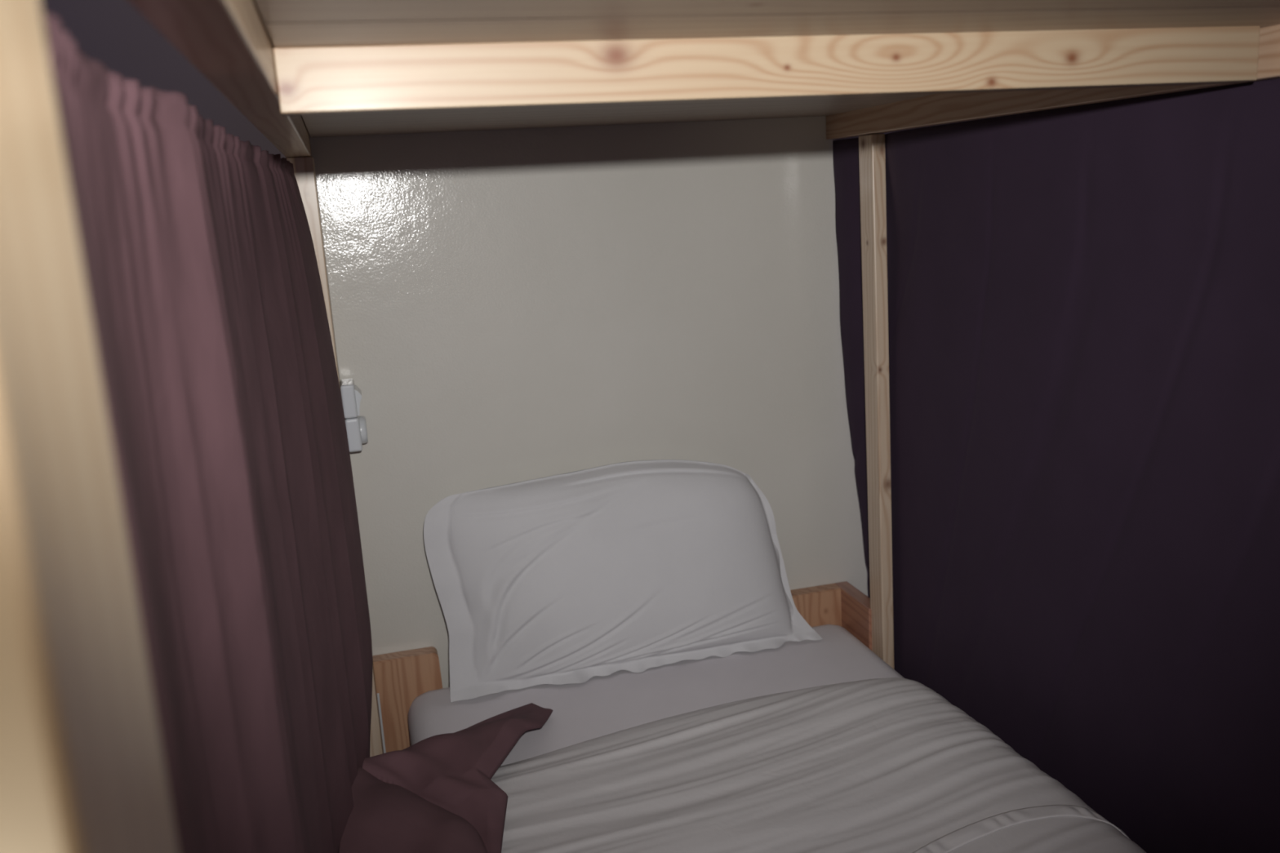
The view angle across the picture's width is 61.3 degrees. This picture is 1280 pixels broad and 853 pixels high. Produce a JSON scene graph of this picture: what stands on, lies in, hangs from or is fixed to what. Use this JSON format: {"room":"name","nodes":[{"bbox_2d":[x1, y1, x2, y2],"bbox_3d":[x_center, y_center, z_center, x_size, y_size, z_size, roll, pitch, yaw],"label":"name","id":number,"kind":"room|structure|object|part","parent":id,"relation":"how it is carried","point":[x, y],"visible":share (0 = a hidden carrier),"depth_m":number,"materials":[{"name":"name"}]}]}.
{"room":"dormitory","nodes":[
{"label":"dormitory","id":0,"kind":"room"},
{"bbox_2d":[41,0,901,688],"bbox_3d":[-0.345,-0.362,2.009,4.800,2.600,0.120,-6,13,-14],"label":"wall","id":1,"kind":"structure","parent":0,"point":[508,306],"depth_m":2.04,"materials":[{"name":"beige paint"}]},
{"bbox_3d":[0.414,1.446,-0.168,4.800,0.100,5.320,-6,13,-14],"label":"floor","id":2,"kind":"structure","parent":0,"visible":0},
{"bbox_2d":[0,0,1279,852],"bbox_3d":[0.126,0.125,1.169,1.140,1.950,1.900,-6,13,-14],"label":"bunk bed","id":3,"kind":"object","parent":2,"relation":"on","point":[82,770],"visible":0.65,"depth_m":0.83,"materials":[{"name":"brown wood"}]},
{"bbox_3d":[-0.180,0.322,0.339,0.100,1.950,0.101,-6,13,-14],"label":"post","id":4,"kind":"part","parent":3,"relation":"part of","materials":[{"name":"brown wood"}]},
{"bbox_2d":[39,0,552,852],"bbox_3d":[-0.201,0.247,1.169,0.338,1.109,1.508,-6,12,-12],"label":"curtain","id":5,"kind":"object","parent":3,"relation":"hanging from","point":[220,384],"visible":0.99,"depth_m":0.75,"materials":[{"name":"fabric"}]},
{"bbox_3d":[-0.530,0.253,1.966,0.044,1.440,0.094,-6,13,-14],"label":"post","id":6,"kind":"part","parent":3,"relation":"part of","materials":[{"name":"brown wood"}]},
{"bbox_2d":[340,377,361,418],"bbox_3d":[-0.507,-0.051,1.905,0.034,0.058,0.080,-6,13,-14],"label":"wall switch","id":7,"kind":"object","parent":3,"relation":"attached to","point":[351,394],"visible":0.98,"depth_m":1.87,"materials":[{"name":"grey plastic"}]},
{"bbox_2d":[344,415,368,452],"bbox_3d":[-0.503,0.008,1.917,0.036,0.060,0.080,-6,13,-14],"label":"wall socket","id":8,"kind":"object","parent":3,"relation":"attached to","point":[356,428],"visible":0.8,"depth_m":1.88,"materials":[{"name":"grey plastic"}]},
{"bbox_3d":[-0.029,0.631,2.212,0.959,0.500,0.034,-6,13,-14],"label":"headboard","id":9,"kind":"part","parent":3,"relation":"part of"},
{"bbox_2d":[408,624,904,766],"bbox_3d":[0.233,0.718,1.316,0.903,0.218,1.818,-6,13,-14],"label":"mattress","id":10,"kind":"object","parent":3,"relation":"on","point":[599,706],"visible":0.25,"depth_m":1.97,"materials":[{"name":"white fabric"}]},
{"bbox_2d":[423,459,822,702],"bbox_3d":[-0.019,0.266,2.045,0.748,0.388,0.127,-6,13,-14],"label":"pillow","id":11,"kind":"object","parent":10,"relation":"on","point":[639,566],"visible":1,"depth_m":2.00,"materials":[{"name":"white fabric"}]},
{"bbox_2d":[490,677,1146,852],"bbox_3d":[0.248,0.648,1.182,0.932,0.166,1.464,-6,13,-14],"label":"blanket","id":12,"kind":"object","parent":10,"relation":"on","point":[889,765],"visible":0.94,"depth_m":1.54,"materials":[{"name":"white fabric"}]},
{"bbox_3d":[0.453,0.453,2.243,0.030,0.221,0.161,-6,13,-14],"label":"rail","id":13,"kind":"part","parent":3,"relation":"part of","materials":[{"name":"brown wood"}]},
{"bbox_3d":[0.462,0.174,2.087,0.028,1.430,0.078,-6,13,-14],"label":"post","id":14,"kind":"part","parent":3,"relation":"part of","materials":[{"name":"brown wood"}]},
{"bbox_2d":[832,77,1279,852],"bbox_3d":[0.652,0.281,1.423,0.051,1.380,1.746,-6,13,-14],"label":"curtain","id":15,"kind":"object","parent":3,"relation":"hanging from","point":[1084,300],"visible":0.84,"depth_m":1.48,"materials":[{"name":"fabric"}]}
]}

